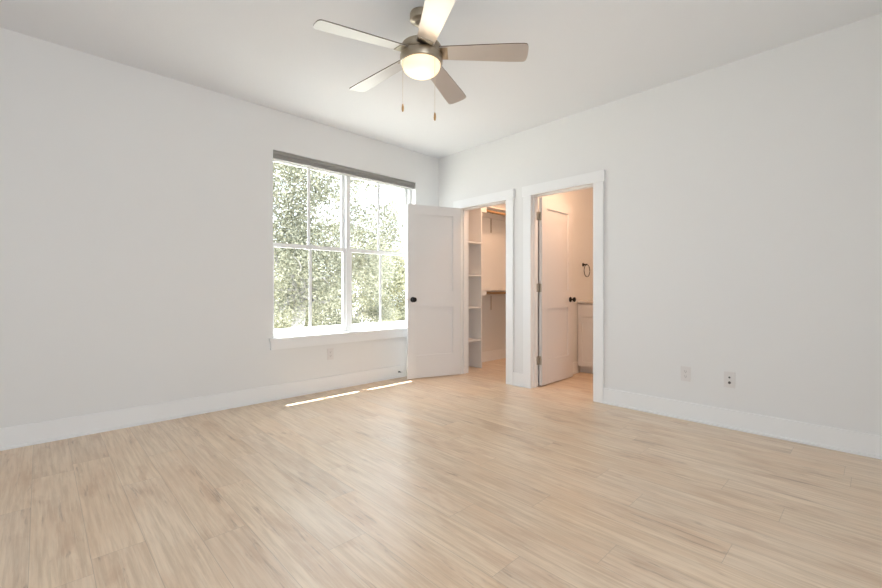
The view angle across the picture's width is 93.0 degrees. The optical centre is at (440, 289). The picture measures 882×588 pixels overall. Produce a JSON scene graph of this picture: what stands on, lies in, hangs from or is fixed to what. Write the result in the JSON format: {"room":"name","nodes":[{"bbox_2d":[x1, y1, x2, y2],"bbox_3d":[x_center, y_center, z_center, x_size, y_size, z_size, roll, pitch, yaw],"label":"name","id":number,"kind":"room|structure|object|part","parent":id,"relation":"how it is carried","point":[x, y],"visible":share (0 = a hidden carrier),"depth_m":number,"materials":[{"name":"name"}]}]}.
{"room":"empty bedroom","nodes":[
{"label":"empty bedroom","id":0,"kind":"room"},
{"bbox_2d":[0,27,505,427],"bbox_3d":[-1.005,-0.331,4.599,7.750,2.740,0.160,0,0,-44],"label":"wall","id":1,"kind":"structure","parent":0,"point":[136,205],"depth_m":3.25,"materials":[{"name":"white paint"}]},
{"bbox_2d":[0,364,406,450],"bbox_3d":[-1.823,0.968,3.683,5.000,0.142,0.027,0,0,-44],"label":"baseboard","id":2,"kind":"structure","parent":1,"relation":"attached to","point":[24,435],"depth_m":3.36,"materials":[{"name":"white paint"}]},
{"bbox_2d":[327,348,333,359],"bbox_3d":[-1.148,0.667,4.345,0.072,0.118,0.009,0,0,-44],"label":"power outlet","id":3,"kind":"object","parent":1,"relation":"attached to","point":[330,351],"visible":1,"depth_m":4.34,"materials":[{"name":"plastic"}]},
{"bbox_2d":[269,327,406,341],"bbox_3d":[-0.989,0.468,4.590,1.840,0.028,0.196,0,0,-44],"label":"window sill","id":4,"kind":"structure","parent":1,"relation":"attached to","point":[293,337],"depth_m":4.35,"materials":[{"name":"white paint"}]},
{"bbox_2d":[270,330,406,349],"bbox_3d":[-0.935,0.522,4.534,1.820,0.080,0.030,0,0,-44],"label":"trim","id":5,"kind":"structure","parent":1,"relation":"attached to","point":[274,345],"depth_m":4.35,"materials":[{"name":"white paint"}]},
{"bbox_2d":[273,160,410,336],"bbox_3d":[-1.028,-0.422,4.631,1.760,1.798,0.081,0,0,-44],"label":"window","id":6,"kind":"structure","parent":1,"relation":"in","point":[347,325],"depth_m":4.58,"materials":[{"name":"plastic"}]},
{"bbox_3d":[-1.370,-0.855,4.330,0.821,0.873,0.030,0,0,-44],"label":"sash","id":7,"kind":"part","parent":6,"relation":"part of","materials":[{"name":"glass"}]},
{"bbox_3d":[-1.348,-0.012,4.307,0.821,0.888,0.030,0,0,-44],"label":"sash","id":8,"kind":"part","parent":6,"relation":"part of","materials":[{"name":"plastic"}]},
{"bbox_2d":[273,150,414,189],"bbox_3d":[-0.969,-1.280,4.570,1.752,0.076,0.056,0,0,-44],"label":"window blind","id":9,"kind":"object","parent":6,"relation":"attached to","point":[277,155],"visible":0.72,"depth_m":4.43,"materials":[{"name":"fabric"}]},
{"bbox_3d":[-0.738,-0.855,4.937,0.848,0.873,0.030,0,0,-44],"label":"sash","id":10,"kind":"part","parent":6,"relation":"part of","materials":[{"name":"glass"}]},
{"bbox_3d":[-0.716,-0.012,4.914,0.848,0.888,0.030,0,0,-44],"label":"sash","id":11,"kind":"part","parent":6,"relation":"part of","materials":[{"name":"glass"}]},
{"bbox_2d":[482,206,505,232],"bbox_3d":[1.138,-0.989,6.338,1.948,0.300,0.299,0,0,-44],"label":"shelf","id":12,"kind":"object","parent":1,"relation":"attached to","point":[491,212],"visible":0.35,"depth_m":6.00,"materials":[{"name":"paint"}]},
{"bbox_3d":[1.240,-1.073,6.273,1.794,0.032,0.033,0,0,-44],"label":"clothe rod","id":13,"kind":"part","parent":12,"relation":"part of","materials":[{"name":"brown wood"}]},
{"bbox_2d":[482,348,505,361],"bbox_3d":[1.049,0.968,6.442,1.935,0.142,0.027,0,0,-44],"label":"baseboard","id":14,"kind":"structure","parent":1,"relation":"attached to","point":[501,353],"depth_m":6.18,"materials":[{"name":"white paint"}]},
{"bbox_2d":[482,289,505,309],"bbox_3d":[1.138,0.144,6.338,1.948,0.300,0.299,0,0,-44],"label":"shelf","id":15,"kind":"object","parent":1,"relation":"attached to","point":[485,292],"visible":0.45,"depth_m":5.83,"materials":[{"name":"paint"}]},
{"bbox_3d":[1.240,0.044,6.273,1.794,0.032,0.033,0,0,-44],"label":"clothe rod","id":16,"kind":"part","parent":15,"relation":"part of","materials":[{"name":"brown wood"}]},
{"bbox_2d":[0,358,881,587],"bbox_3d":[0.848,1.099,2.670,7.750,0.120,5.510,0,0,-44],"label":"floor","id":17,"kind":"structure","parent":0,"point":[472,479],"depth_m":2.08,"materials":[{"name":"brown wood"}]},
{"bbox_2d":[468,208,481,367],"bbox_3d":[0.311,-0.050,5.536,0.355,2.178,0.309,0,0,-44],"label":"tower","id":18,"kind":"object","parent":17,"relation":"on","point":[474,216],"visible":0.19,"depth_m":5.61,"materials":[{"name":"paint"}]},
{"bbox_3d":[0.312,-0.617,5.534,0.319,0.018,0.302,0,0,-44],"label":"shelf","id":19,"kind":"part","parent":18,"relation":"part of","materials":[{"name":"paint"}]},
{"bbox_3d":[0.312,0.663,5.534,0.319,0.018,0.302,0,0,-44],"label":"shelf","id":20,"kind":"part","parent":18,"relation":"part of","materials":[{"name":"paint"}]},
{"bbox_2d":[577,300,592,373],"bbox_3d":[2.334,0.539,4.998,0.581,1.000,1.229,0,0,-44],"label":"bathroom vanity","id":21,"kind":"object","parent":17,"relation":"on","point":[585,307],"visible":0.15,"depth_m":5.18,"materials":[{"name":"paint"}]},
{"bbox_2d":[577,300,592,302],"bbox_3d":[2.334,0.150,4.998,0.581,0.033,1.229,0,0,-44],"label":"countertop","id":22,"kind":"structure","parent":21,"relation":"on","point":[578,301],"depth_m":5.20,"materials":[{"name":"stone"}]},
{"bbox_3d":[1.860,0.255,5.103,0.019,0.156,0.396,0,0,-44],"label":"drawer","id":23,"kind":"part","parent":21,"relation":"part of","materials":[{"name":"paint"}]},
{"bbox_3d":[1.860,0.645,5.103,0.019,0.607,0.396,0,0,-44],"label":"cabinet door","id":24,"kind":"part","parent":21,"relation":"part of","materials":[{"name":"paint"}]},
{"bbox_2d":[0,0,881,158],"bbox_3d":[0.848,-1.751,2.670,7.750,0.100,5.510,0,0,-44],"label":"ceiling","id":25,"kind":"structure","parent":0,"point":[583,55],"depth_m":2.91,"materials":[{"name":"white paint"}]},
{"bbox_2d":[313,0,528,120],"bbox_3d":[-0.154,-1.355,2.596,1.254,0.693,1.229,0,0,-44],"label":"ceiling fan","id":26,"kind":"object","parent":25,"relation":"hanging from","point":[422,56],"visible":1,"depth_m":2.51,"materials":[{"name":"silver metal"}]},
{"bbox_3d":[-0.445,-1.443,2.386,0.545,0.006,0.144,-3,14,-31],"label":"blade","id":27,"kind":"part","parent":26,"relation":"part of","materials":[{"name":"silver metal"}]},
{"bbox_3d":[-0.406,-1.443,2.828,0.545,0.006,0.144,-3,10,41],"label":"blade","id":28,"kind":"part","parent":26,"relation":"part of","materials":[{"name":"silver metal"}]},
{"bbox_3d":[-0.037,-1.443,2.213,0.144,0.006,0.545,12,0,-13],"label":"blade","id":29,"kind":"part","parent":26,"relation":"part of","materials":[{"name":"beige wood"}]},
{"bbox_3d":[0.026,-1.443,2.927,0.144,0.006,0.545,-13,-8,22],"label":"blade","id":30,"kind":"part","parent":26,"relation":"part of","materials":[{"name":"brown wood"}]},
{"bbox_3d":[0.254,-1.443,2.547,0.545,0.006,0.144,3,-12,5],"label":"blade","id":31,"kind":"part","parent":26,"relation":"part of","materials":[{"name":"silver metal"}]},
{"bbox_2d":[538,188,592,371],"bbox_3d":[1.831,-0.331,5.451,2.480,2.740,0.120,0,0,-44],"label":"wall partition","id":32,"kind":"structure","parent":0,"point":[581,201],"depth_m":5.29,"materials":[{"name":"white paint"}]},
{"bbox_2d":[538,197,575,385],"bbox_3d":[1.307,0.018,4.728,0.167,2.018,0.710,0,0,45],"label":"door","id":33,"kind":"structure","parent":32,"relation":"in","point":[555,285],"depth_m":4.69,"materials":[{"name":"white paint"}]},
{"bbox_2d":[538,361,578,383],"bbox_3d":[1.361,0.968,4.898,0.985,0.142,0.027,0,0,-44],"label":"baseboard","id":34,"kind":"structure","parent":32,"relation":"attached to","point":[575,364],"depth_m":5.17,"materials":[{"name":"white paint"}]},
{"bbox_2d":[582,263,589,276],"bbox_3d":[1.847,-0.253,5.343,0.159,0.184,0.058,0,0,-44],"label":"towel ring","id":35,"kind":"object","parent":32,"relation":"attached to","point":[583,264],"visible":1,"depth_m":5.33,"materials":[{"name":"black metal"}]},
{"bbox_2d":[439,13,881,435],"bbox_3d":[1.867,-0.331,3.537,0.120,2.740,5.350,0,0,-44],"label":"wall","id":36,"kind":"structure","parent":0,"point":[743,197],"depth_m":3.10,"materials":[{"name":"white paint"}]},
{"bbox_2d":[406,204,460,378],"bbox_3d":[-0.074,0.018,4.973,0.713,2.018,0.167,0,0,-25],"label":"door","id":37,"kind":"structure","parent":36,"relation":"in","point":[433,299],"depth_m":4.96,"materials":[{"name":"white paint"}]},
{"bbox_2d":[453,189,514,384],"bbox_3d":[0.528,-0.029,4.926,0.163,2.135,0.912,0,0,-44],"label":"door frame","id":38,"kind":"structure","parent":36,"relation":"attached to","point":[507,197],"depth_m":4.71,"materials":[{"name":"white paint"}]},
{"bbox_2d":[512,372,522,386],"bbox_3d":[0.832,0.968,4.509,0.027,0.142,0.135,0,0,-44],"label":"baseboard","id":39,"kind":"structure","parent":36,"relation":"attached to","point":[517,377],"depth_m":4.50,"materials":[{"name":"white paint"}]},
{"bbox_2d":[522,170,604,402],"bbox_3d":[1.232,-0.029,4.193,0.163,2.135,0.899,0,0,-44],"label":"door frame","id":40,"kind":"structure","parent":36,"relation":"attached to","point":[595,180],"depth_m":4.26,"materials":[{"name":"white paint"}]},
{"bbox_2d":[681,366,690,381],"bbox_3d":[1.959,0.673,3.348,0.009,0.118,0.072,0,0,-44],"label":"power outlet","id":41,"kind":"object","parent":36,"relation":"attached to","point":[685,371],"visible":1,"depth_m":3.35,"materials":[{"name":"plastic"}]},
{"bbox_2d":[724,371,734,387],"bbox_3d":[2.162,0.675,3.135,0.012,0.118,0.072,0,0,-44],"label":"outlet","id":42,"kind":"object","parent":36,"relation":"attached to","point":[729,377],"visible":1,"depth_m":3.13,"materials":[{"name":"plastic"}]},
{"bbox_2d":[603,388,881,459],"bbox_3d":[2.524,0.968,2.747,0.027,0.142,3.000,0,0,-44],"label":"baseboard","id":43,"kind":"structure","parent":36,"relation":"attached to","point":[843,440],"depth_m":3.01,"materials":[{"name":"white paint"}]},
{"label":"outside","id":44,"kind":"structure","parent":0,"visible":0},
{"bbox_3d":[-17.414,4.289,30.741,70.000,0.300,59.400,0,0,-44],"label":"ground","id":45,"kind":"structure","parent":44,"visible":0},
{"bbox_2d":[273,233,327,328],"bbox_3d":[-6.937,0.737,19.611,4.330,7.419,4.208,0,0,-24],"label":"leafy tree","id":46,"kind":"object","parent":45,"relation":"on","point":[307,319],"visible":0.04,"depth_m":18.89,"materials":[{"name":"green plant"}]},
{"bbox_2d":[273,162,404,328],"bbox_3d":[-3.516,-0.801,11.724,8.180,9.931,4.570,0,0,-44],"label":"oak tree","id":47,"kind":"object","parent":45,"relation":"on","point":[294,298],"visible":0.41,"depth_m":11.17,"materials":[{"name":"green plant"}]},
{"bbox_2d":[275,215,403,326],"bbox_3d":[-3.976,0.473,16.844,5.853,7.377,3.862,0,0,-31],"label":"leafy tree","id":48,"kind":"object","parent":45,"relation":"on","point":[385,313],"visible":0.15,"depth_m":17.12,"materials":[{"name":"green plant"}]},
{"bbox_2d":[357,239,404,322],"bbox_3d":[-2.936,0.521,23.631,5.017,7.281,5.032,0,0,-5],"label":"leafy tree","id":49,"kind":"object","parent":45,"relation":"on","point":[400,283],"visible":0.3,"depth_m":22.95,"materials":[{"name":"green plant"}]}
]}

